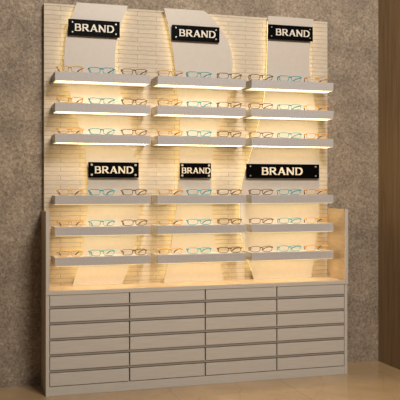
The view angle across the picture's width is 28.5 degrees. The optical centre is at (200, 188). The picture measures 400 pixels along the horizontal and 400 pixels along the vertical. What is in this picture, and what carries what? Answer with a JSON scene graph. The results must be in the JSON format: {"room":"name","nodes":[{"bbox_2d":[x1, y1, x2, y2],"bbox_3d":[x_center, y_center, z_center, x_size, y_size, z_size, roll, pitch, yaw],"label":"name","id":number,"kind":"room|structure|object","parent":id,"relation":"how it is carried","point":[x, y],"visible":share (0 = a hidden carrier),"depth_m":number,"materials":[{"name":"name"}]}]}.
{"room":"shop","nodes":[
{"label":"shop","id":0,"kind":"room"},
{"bbox_2d":[0,0,377,387],"bbox_3d":[-1.765,-1.100,5.895,6.883,5.200,0.100,0,0,-17],"label":"wall","id":1,"kind":"structure","parent":0,"point":[352,25],"depth_m":6.29,"materials":[{"name":"brown concrete"}]},
{"bbox_2d":[0,361,399,399],"bbox_3d":[-0.582,1.550,2.147,6.983,0.100,7.960,0,0,-17],"label":"floor","id":2,"kind":"structure","parent":0,"point":[372,380],"depth_m":5.81,"materials":[{"name":"brown wood"}]},
{"bbox_2d":[41,208,347,396],"bbox_3d":[-0.012,0.834,6.179,2.405,1.332,0.362,0,0,-17],"label":"cabinet","id":3,"kind":"object","parent":2,"relation":"on","point":[125,336],"visible":1,"depth_m":5.99,"materials":[{"name":"beige wood"}]},
{"bbox_2d":[41,276,341,294],"bbox_3d":[-0.012,0.756,6.180,2.405,0.027,0.359,0,0,-17],"label":"countertop","id":4,"kind":"structure","parent":3,"relation":"on","point":[321,278],"depth_m":6.14,"materials":[{"name":"beige wood"}]},
{"bbox_2d":[43,3,326,285],"bbox_3d":[-0.063,-0.330,6.329,2.357,2.146,0.044,0,0,-17],"label":"backboard","id":5,"kind":"object","parent":4,"relation":"on","point":[144,42],"visible":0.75,"depth_m":6.22,"materials":[{"name":"beige wood"}]},
{"bbox_2d":[52,71,149,86],"bbox_3d":[-0.755,-0.825,5.988,0.717,0.068,0.210,0,0,-17],"label":"display shelf","id":6,"kind":"object","parent":5,"relation":"attached to","point":[58,77],"visible":1,"depth_m":5.90,"materials":[{"name":"grey laminate"}]},
{"bbox_2d":[56,66,83,71],"bbox_3d":[-0.984,-0.884,5.902,0.206,0.047,0.127,0,0,-16],"label":"eyeglasses","id":7,"kind":"object","parent":6,"relation":"on","point":[56,66],"visible":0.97,"depth_m":5.85,"materials":[{"name":"orange plastic"}]},
{"bbox_2d":[88,67,114,73],"bbox_3d":[-0.758,-0.884,5.970,0.206,0.047,0.127,0,0,-16],"label":"eyeglasses","id":8,"kind":"object","parent":6,"relation":"on","point":[90,67],"visible":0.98,"depth_m":5.91,"materials":[{"name":"teal plastic"}]},
{"bbox_2d":[54,80,148,86],"bbox_3d":[-0.748,-0.793,5.965,0.705,0.003,0.150,0,0,-17],"label":"diffuser","id":9,"kind":"object","parent":6,"relation":"attached to","point":[142,83],"depth_m":5.95,"materials":[{"name":"white plastic"}]},
{"bbox_2d":[121,68,146,74],"bbox_3d":[-0.518,-0.884,6.042,0.206,0.047,0.127,0,0,-15],"label":"eyeglasses","id":10,"kind":"object","parent":6,"relation":"on","point":[124,68],"visible":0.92,"depth_m":5.99,"materials":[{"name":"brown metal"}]},
{"bbox_2d":[52,102,149,115],"bbox_3d":[-0.755,-0.597,5.988,0.717,0.068,0.210,0,0,-17],"label":"display shelf","id":11,"kind":"object","parent":5,"relation":"attached to","point":[57,107],"visible":1,"depth_m":5.90,"materials":[{"name":"grey laminate"}]},
{"bbox_2d":[56,96,83,102],"bbox_3d":[-0.985,-0.656,5.901,0.206,0.047,0.127,0,0,-18],"label":"eyeglasses","id":12,"kind":"object","parent":11,"relation":"on","point":[59,96],"visible":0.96,"depth_m":5.85,"materials":[{"name":"orange plastic"}]},
{"bbox_2d":[54,111,147,115],"bbox_3d":[-0.748,-0.565,5.965,0.705,0.003,0.150,0,0,-17],"label":"diffuser","id":13,"kind":"object","parent":11,"relation":"attached to","point":[134,113],"depth_m":5.94,"materials":[{"name":"white plastic"}]},
{"bbox_2d":[88,97,114,103],"bbox_3d":[-0.756,-0.656,5.970,0.206,0.047,0.127,0,0,-16],"label":"eyeglasses","id":14,"kind":"object","parent":11,"relation":"on","point":[91,97],"visible":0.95,"depth_m":5.92,"materials":[{"name":"teal plastic"}]},
{"bbox_2d":[121,99,147,104],"bbox_3d":[-0.518,-0.656,6.042,0.206,0.047,0.127,0,0,-18],"label":"eyeglasses","id":15,"kind":"object","parent":11,"relation":"on","point":[121,99],"visible":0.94,"depth_m":5.99,"materials":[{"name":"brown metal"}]},
{"bbox_2d":[52,253,149,266],"bbox_3d":[-0.755,0.544,5.988,0.717,0.068,0.210,0,0,-17],"label":"display shelf","id":16,"kind":"object","parent":5,"relation":"attached to","point":[116,259],"visible":0.97,"depth_m":5.89,"materials":[{"name":"grey laminate"}]},
{"bbox_2d":[56,250,83,256],"bbox_3d":[-0.984,0.485,5.902,0.206,0.047,0.127,0,0,-17],"label":"eyeglasses","id":17,"kind":"object","parent":16,"relation":"on","point":[62,250],"visible":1,"depth_m":5.85,"materials":[{"name":"orange plastic"}]},
{"bbox_2d":[56,264,132,266],"bbox_3d":[-0.748,0.576,5.965,0.705,0.003,0.150,0,0,-17],"label":"diffuser","id":18,"kind":"object","parent":16,"relation":"attached to","point":[57,265],"depth_m":5.85,"materials":[{"name":"white plastic"}]},
{"bbox_2d":[88,249,114,255],"bbox_3d":[-0.755,0.485,5.971,0.206,0.047,0.127,0,0,-16],"label":"eyeglasses","id":19,"kind":"object","parent":16,"relation":"on","point":[106,249],"visible":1,"depth_m":5.93,"materials":[{"name":"teal plastic"}]},
{"bbox_2d":[120,249,146,254],"bbox_3d":[-0.520,0.485,6.042,0.206,0.047,0.127,0,0,-16],"label":"eyeglasses","id":20,"kind":"object","parent":16,"relation":"on","point":[123,249],"visible":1,"depth_m":5.99,"materials":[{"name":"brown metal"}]},
{"bbox_2d":[52,134,149,144],"bbox_3d":[-0.755,-0.367,5.988,0.717,0.068,0.210,0,0,-17],"label":"display shelf","id":21,"kind":"object","parent":5,"relation":"attached to","point":[96,139],"visible":1,"depth_m":5.89,"materials":[{"name":"grey laminate"}]},
{"bbox_2d":[56,127,83,133],"bbox_3d":[-0.984,-0.426,5.902,0.206,0.047,0.127,0,0,-18],"label":"eyeglasses","id":22,"kind":"object","parent":21,"relation":"on","point":[58,131],"visible":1,"depth_m":5.85,"materials":[{"name":"orange plastic"}]},
{"bbox_2d":[54,142,147,144],"bbox_3d":[-0.748,-0.336,5.965,0.705,0.003,0.150,0,0,-17],"label":"diffuser","id":23,"kind":"object","parent":21,"relation":"attached to","point":[95,143],"depth_m":5.91,"materials":[{"name":"white plastic"}]},
{"bbox_2d":[88,128,114,134],"bbox_3d":[-0.757,-0.426,5.970,0.206,0.047,0.127,0,0,-18],"label":"eyeglasses","id":24,"kind":"object","parent":21,"relation":"on","point":[90,128],"visible":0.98,"depth_m":5.92,"materials":[{"name":"teal plastic"}]},
{"bbox_2d":[121,129,146,134],"bbox_3d":[-0.519,-0.426,6.042,0.206,0.047,0.127,0,0,-17],"label":"eyeglasses","id":25,"kind":"object","parent":21,"relation":"on","point":[123,129],"visible":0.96,"depth_m":5.99,"materials":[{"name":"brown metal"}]},
{"bbox_2d":[52,225,149,235],"bbox_3d":[-0.755,0.320,5.988,0.717,0.068,0.210,0,0,-17],"label":"display shelf","id":26,"kind":"object","parent":5,"relation":"attached to","point":[80,230],"visible":0.88,"depth_m":5.89,"materials":[{"name":"grey laminate"}]},
{"bbox_2d":[56,220,83,226],"bbox_3d":[-0.982,0.262,5.902,0.206,0.047,0.127,0,0,-16],"label":"eyeglasses","id":27,"kind":"object","parent":26,"relation":"on","point":[57,222],"visible":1,"depth_m":5.85,"materials":[{"name":"orange plastic"}]},
{"bbox_2d":[88,220,114,225],"bbox_3d":[-0.755,0.262,5.971,0.206,0.047,0.127,0,0,-15],"label":"eyeglasses","id":28,"kind":"object","parent":26,"relation":"on","point":[90,220],"visible":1,"depth_m":5.92,"materials":[{"name":"teal plastic"}]},
{"bbox_2d":[82,234,148,235],"bbox_3d":[-0.748,0.352,5.965,0.705,0.003,0.150,0,0,-17],"label":"diffuser","id":29,"kind":"object","parent":26,"relation":"attached to","point":[82,234],"depth_m":5.89,"materials":[{"name":"white plastic"}]},
{"bbox_2d":[121,219,146,225],"bbox_3d":[-0.518,0.262,6.042,0.206,0.047,0.127,0,0,-18],"label":"eyeglasses","id":30,"kind":"object","parent":26,"relation":"on","point":[138,219],"visible":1,"depth_m":6.00,"materials":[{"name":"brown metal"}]},
{"bbox_2d":[52,195,149,204],"bbox_3d":[-0.755,0.088,5.988,0.717,0.068,0.210,0,0,-17],"label":"display shelf","id":31,"kind":"object","parent":5,"relation":"attached to","point":[56,199],"visible":1,"depth_m":5.88,"materials":[{"name":"grey laminate"}]},
{"bbox_2d":[56,189,83,194],"bbox_3d":[-0.986,0.030,5.901,0.206,0.047,0.127,0,0,-19],"label":"eyeglasses","id":32,"kind":"object","parent":31,"relation":"on","point":[58,189],"visible":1,"depth_m":5.86,"materials":[{"name":"orange plastic"}]},
{"bbox_2d":[54,204,98,204],"bbox_3d":[-0.748,0.120,5.965,0.705,0.003,0.150,0,0,-17],"label":"diffuser","id":33,"kind":"object","parent":31,"relation":"attached to","point":[54,204],"depth_m":5.84,"materials":[{"name":"white plastic"}]},
{"bbox_2d":[88,189,114,194],"bbox_3d":[-0.758,0.030,5.970,0.206,0.047,0.127,0,0,-17],"label":"eyeglasses","id":34,"kind":"object","parent":31,"relation":"on","point":[90,189],"visible":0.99,"depth_m":5.92,"materials":[{"name":"plastic"}]},
{"bbox_2d":[121,189,146,194],"bbox_3d":[-0.520,0.030,6.042,0.206,0.047,0.127,0,0,-17],"label":"eyeglasses","id":35,"kind":"object","parent":31,"relation":"on","point":[123,189],"visible":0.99,"depth_m":6.00,"materials":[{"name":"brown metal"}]},
{"bbox_2d":[64,2,138,285],"bbox_3d":[-0.757,-0.336,6.057,0.582,2.154,0.024,0,0,-17],"label":"curved panel","id":36,"kind":"object","parent":5,"relation":"attached to","point":[86,52],"visible":0.73,"depth_m":6.05,"materials":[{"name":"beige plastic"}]},
{"bbox_2d":[68,19,119,37],"bbox_3d":[-0.811,-1.218,6.011,0.394,0.123,0.034,0,0,-17],"label":"sign plate","id":37,"kind":"object","parent":36,"relation":"attached to","point":[78,27],"visible":1,"depth_m":6.00,"materials":[{"name":"black plastic"}]},
{"bbox_2d":[88,162,138,177],"bbox_3d":[-0.667,-0.140,6.054,0.392,0.118,0.034,0,0,-17],"label":"sign plate","id":38,"kind":"object","parent":36,"relation":"attached to","point":[95,169],"visible":1,"depth_m":6.04,"materials":[{"name":"black plastic"}]},
{"bbox_2d":[163,8,232,282],"bbox_3d":[-0.018,-0.337,6.280,0.573,2.156,0.024,0,0,-17],"label":"curved panel","id":39,"kind":"object","parent":5,"relation":"attached to","point":[214,58],"visible":0.78,"depth_m":6.27,"materials":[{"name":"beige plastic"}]},
{"bbox_2d":[172,25,218,42],"bbox_3d":[-0.037,-1.224,6.244,0.392,0.121,0.034,0,0,-17],"label":"sign plate","id":40,"kind":"object","parent":39,"relation":"attached to","point":[179,32],"visible":1,"depth_m":6.24,"materials":[{"name":"black plastic"}]},
{"bbox_2d":[180,163,210,177],"bbox_3d":[-0.040,-0.140,6.243,0.256,0.117,0.034,0,0,-17],"label":"sign plate","id":41,"kind":"object","parent":39,"relation":"attached to","point":[187,170],"visible":1,"depth_m":6.24,"materials":[{"name":"black plastic"}]},
{"bbox_2d":[151,76,245,90],"bbox_3d":[-0.015,-0.825,6.211,0.715,0.068,0.210,0,0,-17],"label":"display shelf","id":42,"kind":"object","parent":5,"relation":"attached to","point":[158,81],"visible":1,"depth_m":6.13,"materials":[{"name":"grey laminate"}]},
{"bbox_2d":[157,70,182,75],"bbox_3d":[-0.247,-0.884,6.124,0.206,0.047,0.127,0,0,-18],"label":"eyeglasses","id":43,"kind":"object","parent":42,"relation":"on","point":[159,70],"visible":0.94,"depth_m":6.07,"materials":[{"name":"orange plastic"}]},
{"bbox_2d":[186,71,211,77],"bbox_3d":[-0.026,-0.884,6.191,0.206,0.047,0.127,0,0,-18],"label":"eyeglasses","id":44,"kind":"object","parent":42,"relation":"on","point":[189,71],"visible":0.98,"depth_m":6.15,"materials":[{"name":"teal plastic"}]},
{"bbox_2d":[154,84,244,89],"bbox_3d":[-0.008,-0.793,6.188,0.703,0.003,0.150,0,0,-17],"label":"diffuser","id":45,"kind":"object","parent":42,"relation":"attached to","point":[198,86],"depth_m":6.16,"materials":[{"name":"white plastic"}]},
{"bbox_2d":[217,73,241,78],"bbox_3d":[0.215,-0.884,6.263,0.206,0.047,0.127,0,0,-17],"label":"eyeglasses","id":46,"kind":"object","parent":42,"relation":"on","point":[240,75],"visible":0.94,"depth_m":6.22,"materials":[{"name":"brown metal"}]},
{"bbox_2d":[151,105,245,118],"bbox_3d":[-0.015,-0.597,6.211,0.715,0.068,0.210,0,0,-17],"label":"display shelf","id":47,"kind":"object","parent":5,"relation":"attached to","point":[162,111],"visible":1,"depth_m":6.12,"materials":[{"name":"grey laminate"}]},
{"bbox_2d":[157,100,182,105],"bbox_3d":[-0.250,-0.656,6.123,0.206,0.047,0.127,0,0,-18],"label":"eyeglasses","id":48,"kind":"object","parent":47,"relation":"on","point":[181,102],"visible":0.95,"depth_m":6.08,"materials":[{"name":"orange plastic"}]},
{"bbox_2d":[186,101,211,106],"bbox_3d":[-0.024,-0.656,6.191,0.206,0.047,0.127,0,0,-17],"label":"eyeglasses","id":49,"kind":"object","parent":47,"relation":"on","point":[210,103],"visible":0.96,"depth_m":6.14,"materials":[{"name":"plastic"}]},
{"bbox_2d":[154,114,244,117],"bbox_3d":[-0.008,-0.565,6.188,0.703,0.003,0.150,0,0,-17],"label":"diffuser","id":50,"kind":"object","parent":47,"relation":"attached to","point":[170,115],"depth_m":6.17,"materials":[{"name":"white plastic"}]},
{"bbox_2d":[217,102,241,107],"bbox_3d":[0.215,-0.656,6.263,0.206,0.047,0.127,0,0,-17],"label":"eyeglasses","id":51,"kind":"object","parent":47,"relation":"on","point":[240,104],"visible":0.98,"depth_m":6.22,"materials":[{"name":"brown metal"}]},
{"bbox_2d":[151,251,245,263],"bbox_3d":[-0.015,0.544,6.211,0.715,0.068,0.210,0,0,-17],"label":"display shelf","id":52,"kind":"object","parent":5,"relation":"attached to","point":[162,258],"visible":0.96,"depth_m":6.12,"materials":[{"name":"grey laminate"}]},
{"bbox_2d":[157,248,182,253],"bbox_3d":[-0.247,0.485,6.124,0.206,0.047,0.127,0,0,-15],"label":"eyeglasses","id":53,"kind":"object","parent":52,"relation":"on","point":[160,248],"visible":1,"depth_m":6.08,"materials":[{"name":"orange plastic"}]},
{"bbox_2d":[157,261,238,263],"bbox_3d":[-0.008,0.576,6.188,0.703,0.003,0.150,0,0,-17],"label":"diffuser","id":54,"kind":"object","parent":52,"relation":"attached to","point":[158,262],"depth_m":6.07,"materials":[{"name":"white plastic"}]},
{"bbox_2d":[186,247,211,253],"bbox_3d":[-0.026,0.485,6.191,0.206,0.047,0.127,0,0,-18],"label":"eyeglasses","id":55,"kind":"object","parent":52,"relation":"on","point":[195,247],"visible":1,"depth_m":6.15,"materials":[{"name":"teal plastic"}]},
{"bbox_2d":[217,247,241,252],"bbox_3d":[0.215,0.485,6.263,0.206,0.047,0.127,0,0,-16],"label":"eyeglasses","id":56,"kind":"object","parent":52,"relation":"on","point":[219,247],"visible":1,"depth_m":6.21,"materials":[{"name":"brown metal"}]},
{"bbox_2d":[151,136,245,146],"bbox_3d":[-0.015,-0.367,6.211,0.715,0.068,0.210,0,0,-17],"label":"display shelf","id":57,"kind":"object","parent":5,"relation":"attached to","point":[156,140],"visible":1,"depth_m":6.12,"materials":[{"name":"grey laminate"}]},
{"bbox_2d":[157,130,182,135],"bbox_3d":[-0.248,-0.426,6.124,0.206,0.047,0.127,0,0,-17],"label":"eyeglasses","id":58,"kind":"object","parent":57,"relation":"on","point":[158,131],"visible":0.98,"depth_m":6.08,"materials":[{"name":"orange plastic"}]},
{"bbox_2d":[186,130,211,136],"bbox_3d":[-0.024,-0.426,6.191,0.206,0.047,0.127,0,0,-16],"label":"eyeglasses","id":59,"kind":"object","parent":57,"relation":"on","point":[187,132],"visible":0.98,"depth_m":6.14,"materials":[{"name":"teal plastic"}]},
{"bbox_2d":[156,144,244,146],"bbox_3d":[-0.008,-0.336,6.188,0.703,0.003,0.150,0,0,-17],"label":"diffuser","id":60,"kind":"object","parent":57,"relation":"attached to","point":[220,145],"depth_m":6.16,"materials":[{"name":"white plastic"}]},
{"bbox_2d":[217,131,241,136],"bbox_3d":[0.213,-0.426,6.263,0.206,0.047,0.127,0,0,-18],"label":"eyeglasses","id":61,"kind":"object","parent":57,"relation":"on","point":[219,131],"visible":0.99,"depth_m":6.22,"materials":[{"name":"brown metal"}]},
{"bbox_2d":[151,223,245,234],"bbox_3d":[-0.015,0.320,6.211,0.715,0.068,0.210,0,0,-17],"label":"display shelf","id":62,"kind":"object","parent":5,"relation":"attached to","point":[158,229],"visible":1,"depth_m":6.12,"materials":[{"name":"grey laminate"}]},
{"bbox_2d":[157,219,182,224],"bbox_3d":[-0.246,0.262,6.124,0.206,0.047,0.127,0,0,-18],"label":"eyeglasses","id":63,"kind":"object","parent":62,"relation":"on","point":[160,219],"visible":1,"depth_m":6.08,"materials":[{"name":"orange plastic"}]},
{"bbox_2d":[186,219,211,224],"bbox_3d":[-0.024,0.262,6.191,0.206,0.047,0.127,0,0,-15],"label":"eyeglasses","id":64,"kind":"object","parent":62,"relation":"on","point":[188,219],"visible":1,"depth_m":6.14,"materials":[{"name":"teal plastic"}]},
{"bbox_2d":[217,218,241,223],"bbox_3d":[0.215,0.262,6.264,0.206,0.047,0.127,0,0,-18],"label":"eyeglasses","id":65,"kind":"object","parent":62,"relation":"on","point":[221,218],"visible":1,"depth_m":6.22,"materials":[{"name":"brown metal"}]},
{"bbox_2d":[151,195,245,203],"bbox_3d":[-0.015,0.088,6.211,0.715,0.068,0.210,0,0,-17],"label":"display shelf","id":66,"kind":"object","parent":5,"relation":"attached to","point":[156,199],"visible":0.97,"depth_m":6.11,"materials":[{"name":"grey laminate"}]},
{"bbox_2d":[157,189,182,194],"bbox_3d":[-0.246,0.030,6.124,0.206,0.047,0.127,0,0,-16],"label":"eyeglasses","id":67,"kind":"object","parent":66,"relation":"on","point":[159,189],"visible":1,"depth_m":6.08,"materials":[{"name":"orange plastic"}]},
{"bbox_2d":[186,189,211,194],"bbox_3d":[-0.024,0.030,6.191,0.206,0.047,0.127,0,0,-16],"label":"eyeglasses","id":68,"kind":"object","parent":66,"relation":"on","point":[188,189],"visible":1,"depth_m":6.14,"materials":[{"name":"teal plastic"}]},
{"bbox_2d":[203,203,244,203],"bbox_3d":[-0.008,0.120,6.188,0.703,0.003,0.150,0,0,-17],"label":"diffuser","id":69,"kind":"object","parent":66,"relation":"attached to","point":[203,203],"depth_m":6.17,"materials":[{"name":"white plastic"}]},
{"bbox_2d":[217,189,241,194],"bbox_3d":[0.213,0.030,6.263,0.206,0.047,0.127,0,0,-18],"label":"eyeglasses","id":70,"kind":"object","parent":66,"relation":"on","point":[219,189],"visible":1,"depth_m":6.22,"materials":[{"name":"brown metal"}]},
{"bbox_2d":[239,16,319,278],"bbox_3d":[0.654,-0.334,6.483,0.712,2.151,0.024,0,0,-17],"label":"curved panel","id":71,"kind":"object","parent":5,"relation":"attached to","point":[287,58],"visible":0.69,"depth_m":6.48,"materials":[{"name":"beige plastic"}]},
{"bbox_2d":[246,164,318,177],"bbox_3d":[0.677,-0.139,6.460,0.644,0.116,0.034,0,0,-17],"label":"sign plate","id":72,"kind":"object","parent":71,"relation":"attached to","point":[252,170],"visible":1,"depth_m":6.45,"materials":[{"name":"black plastic"}]},
{"bbox_2d":[268,24,312,41],"bbox_3d":[0.739,-1.276,6.479,0.397,0.120,0.034,0,0,-17],"label":"sign plate","id":73,"kind":"object","parent":71,"relation":"attached to","point":[279,32],"visible":1,"depth_m":6.47,"materials":[{"name":"black plastic"}]},
{"bbox_2d":[243,80,332,93],"bbox_3d":[0.715,-0.825,6.432,0.713,0.068,0.210,0,0,-17],"label":"display shelf","id":74,"kind":"object","parent":5,"relation":"attached to","point":[251,85],"visible":0.95,"depth_m":6.34,"materials":[{"name":"grey laminate"}]},
{"bbox_2d":[248,74,272,79],"bbox_3d":[0.470,-0.884,6.340,0.206,0.047,0.127,0,0,-16],"label":"eyeglasses","id":75,"kind":"object","parent":74,"relation":"on","point":[251,74],"visible":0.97,"depth_m":6.28,"materials":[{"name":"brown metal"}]},
{"bbox_2d":[277,75,301,81],"bbox_3d":[0.709,-0.884,6.412,0.206,0.047,0.127,0,0,-16],"label":"eyeglasses","id":76,"kind":"object","parent":74,"relation":"on","point":[281,75],"visible":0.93,"depth_m":6.37,"materials":[{"name":"teal plastic"}]},
{"bbox_2d":[247,88,331,92],"bbox_3d":[0.722,-0.793,6.409,0.701,0.003,0.150,0,0,-17],"label":"diffuser","id":77,"kind":"object","parent":74,"relation":"attached to","point":[303,90],"depth_m":6.39,"materials":[{"name":"white plastic"}]},
{"bbox_2d":[304,77,327,82],"bbox_3d":[0.935,-0.884,6.481,0.206,0.047,0.127,0,0,-18],"label":"eyeglasses","id":78,"kind":"object","parent":74,"relation":"on","point":[306,78],"visible":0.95,"depth_m":6.44,"materials":[{"name":"orange plastic"}]},
{"bbox_2d":[243,108,332,120],"bbox_3d":[0.715,-0.597,6.432,0.713,0.068,0.210,0,0,-17],"label":"display shelf","id":79,"kind":"object","parent":5,"relation":"attached to","point":[253,113],"visible":0.94,"depth_m":6.34,"materials":[{"name":"grey laminate"}]},
{"bbox_2d":[248,103,272,108],"bbox_3d":[0.469,-0.656,6.340,0.206,0.047,0.127,0,0,-17],"label":"eyeglasses","id":80,"kind":"object","parent":79,"relation":"on","point":[251,103],"visible":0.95,"depth_m":6.29,"materials":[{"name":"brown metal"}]},
{"bbox_2d":[246,117,330,120],"bbox_3d":[0.722,-0.565,6.409,0.701,0.003,0.150,0,0,-17],"label":"diffuser","id":81,"kind":"object","parent":79,"relation":"attached to","point":[281,118],"depth_m":6.37,"materials":[{"name":"white plastic"}]},
{"bbox_2d":[277,104,301,109],"bbox_3d":[0.706,-0.656,6.412,0.206,0.047,0.127,0,0,-18],"label":"eyeglasses","id":82,"kind":"object","parent":79,"relation":"on","point":[280,104],"visible":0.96,"depth_m":6.37,"materials":[{"name":"teal plastic"}]},
{"bbox_2d":[304,105,327,110],"bbox_3d":[0.934,-0.656,6.480,0.206,0.047,0.127,0,0,-17],"label":"eyeglasses","id":83,"kind":"object","parent":79,"relation":"on","point":[305,105],"visible":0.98,"depth_m":6.44,"materials":[{"name":"orange plastic"}]},
{"bbox_2d":[243,249,332,260],"bbox_3d":[0.715,0.544,6.432,0.713,0.068,0.210,0,0,-17],"label":"display shelf","id":84,"kind":"object","parent":5,"relation":"attached to","point":[273,255],"visible":0.81,"depth_m":6.34,"materials":[{"name":"grey laminate"}]},
{"bbox_2d":[248,246,272,251],"bbox_3d":[0.469,0.485,6.340,0.206,0.047,0.127,0,0,-18],"label":"eyeglasses","id":85,"kind":"object","parent":84,"relation":"on","point":[252,246],"visible":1,"depth_m":6.29,"materials":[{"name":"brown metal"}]},
{"bbox_2d":[277,245,301,250],"bbox_3d":[0.705,0.485,6.411,0.206,0.047,0.127,0,0,-16],"label":"eyeglasses","id":86,"kind":"object","parent":84,"relation":"on","point":[282,245],"visible":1,"depth_m":6.37,"materials":[{"name":"teal plastic"}]},
{"bbox_2d":[304,245,327,250],"bbox_3d":[0.935,0.485,6.481,0.206,0.047,0.127,0,0,-15],"label":"eyeglasses","id":87,"kind":"object","parent":84,"relation":"on","point":[307,245],"visible":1,"depth_m":6.42,"materials":[{"name":"orange plastic"}]},
{"bbox_2d":[243,137,332,147],"bbox_3d":[0.715,-0.367,6.432,0.713,0.068,0.210,0,0,-17],"label":"display shelf","id":88,"kind":"object","parent":5,"relation":"attached to","point":[253,141],"visible":0.96,"depth_m":6.33,"materials":[{"name":"grey laminate"}]},
{"bbox_2d":[248,132,273,137],"bbox_3d":[0.473,-0.426,6.341,0.206,0.047,0.127,0,0,-15],"label":"eyeglasses","id":89,"kind":"object","parent":88,"relation":"on","point":[251,132],"visible":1,"depth_m":6.30,"materials":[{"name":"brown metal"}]},
{"bbox_2d":[246,146,330,147],"bbox_3d":[0.722,-0.336,6.409,0.701,0.003,0.150,0,0,-17],"label":"diffuser","id":90,"kind":"object","parent":88,"relation":"attached to","point":[246,146],"depth_m":6.38,"materials":[{"name":"white plastic"}]},
{"bbox_2d":[277,132,301,137],"bbox_3d":[0.707,-0.426,6.412,0.206,0.047,0.127,0,0,-16],"label":"eyeglasses","id":91,"kind":"object","parent":88,"relation":"on","point":[280,132],"visible":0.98,"depth_m":6.36,"materials":[{"name":"plastic"}]},
{"bbox_2d":[304,133,327,138],"bbox_3d":[0.934,-0.426,6.480,0.206,0.047,0.127,0,0,-17],"label":"eyeglasses","id":92,"kind":"object","parent":88,"relation":"on","point":[307,133],"visible":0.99,"depth_m":6.43,"materials":[{"name":"orange plastic"}]},
{"bbox_2d":[246,222,332,232],"bbox_3d":[0.715,0.320,6.432,0.713,0.068,0.210,0,0,-17],"label":"display shelf","id":93,"kind":"object","parent":5,"relation":"attached to","point":[261,227],"visible":0.85,"depth_m":6.33,"materials":[{"name":"grey laminate"}]},
{"bbox_2d":[249,218,273,223],"bbox_3d":[0.473,0.262,6.341,0.206,0.047,0.127,0,0,-16],"label":"eyeglasses","id":94,"kind":"object","parent":93,"relation":"on","point":[251,218],"visible":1,"depth_m":6.29,"materials":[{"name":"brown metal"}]},
{"bbox_2d":[277,218,301,223],"bbox_3d":[0.707,0.262,6.412,0.206,0.047,0.127,0,0,-17],"label":"eyeglasses","id":95,"kind":"object","parent":93,"relation":"on","point":[280,218],"visible":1,"depth_m":6.36,"materials":[{"name":"teal plastic"}]},
{"bbox_2d":[250,231,331,232],"bbox_3d":[0.722,0.352,6.409,0.701,0.003,0.150,0,0,-17],"label":"diffuser","id":96,"kind":"object","parent":93,"relation":"attached to","point":[250,231],"depth_m":6.30,"materials":[{"name":"white plastic"}]},
{"bbox_2d":[304,217,327,222],"bbox_3d":[0.934,0.262,6.480,0.206,0.047,0.127,0,0,-16],"label":"eyeglasses","id":97,"kind":"object","parent":93,"relation":"on","point":[308,217],"visible":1,"depth_m":6.43,"materials":[{"name":"orange plastic"}]},
{"bbox_2d":[246,195,332,203],"bbox_3d":[0.715,0.088,6.432,0.713,0.068,0.210,0,0,-17],"label":"display shelf","id":98,"kind":"object","parent":5,"relation":"attached to","point":[253,199],"visible":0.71,"depth_m":6.32,"materials":[{"name":"grey laminate"}]},
{"bbox_2d":[248,189,272,194],"bbox_3d":[0.471,0.030,6.341,0.206,0.047,0.127,0,0,-15],"label":"eyeglasses","id":99,"kind":"object","parent":98,"relation":"on","point":[251,189],"visible":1,"depth_m":6.29,"materials":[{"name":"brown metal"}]},
{"bbox_2d":[277,189,301,194],"bbox_3d":[0.706,0.030,6.412,0.206,0.047,0.127,0,0,-18],"label":"eyeglasses","id":100,"kind":"object","parent":98,"relation":"on","point":[280,189],"visible":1,"depth_m":6.37,"materials":[{"name":"teal plastic"}]},
{"bbox_2d":[304,189,327,194],"bbox_3d":[0.935,0.030,6.481,0.206,0.047,0.127,0,0,-16],"label":"eyeglasses","id":101,"kind":"object","parent":98,"relation":"on","point":[307,189],"visible":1,"depth_m":6.43,"materials":[{"name":"orange plastic"}]},
{"bbox_2d":[378,0,399,369],"bbox_3d":[2.713,-1.100,3.142,0.100,5.200,7.960,0,0,-17],"label":"wall","id":102,"kind":"structure","parent":0,"point":[388,10],"depth_m":6.68,"materials":[{"name":"brown wood"}]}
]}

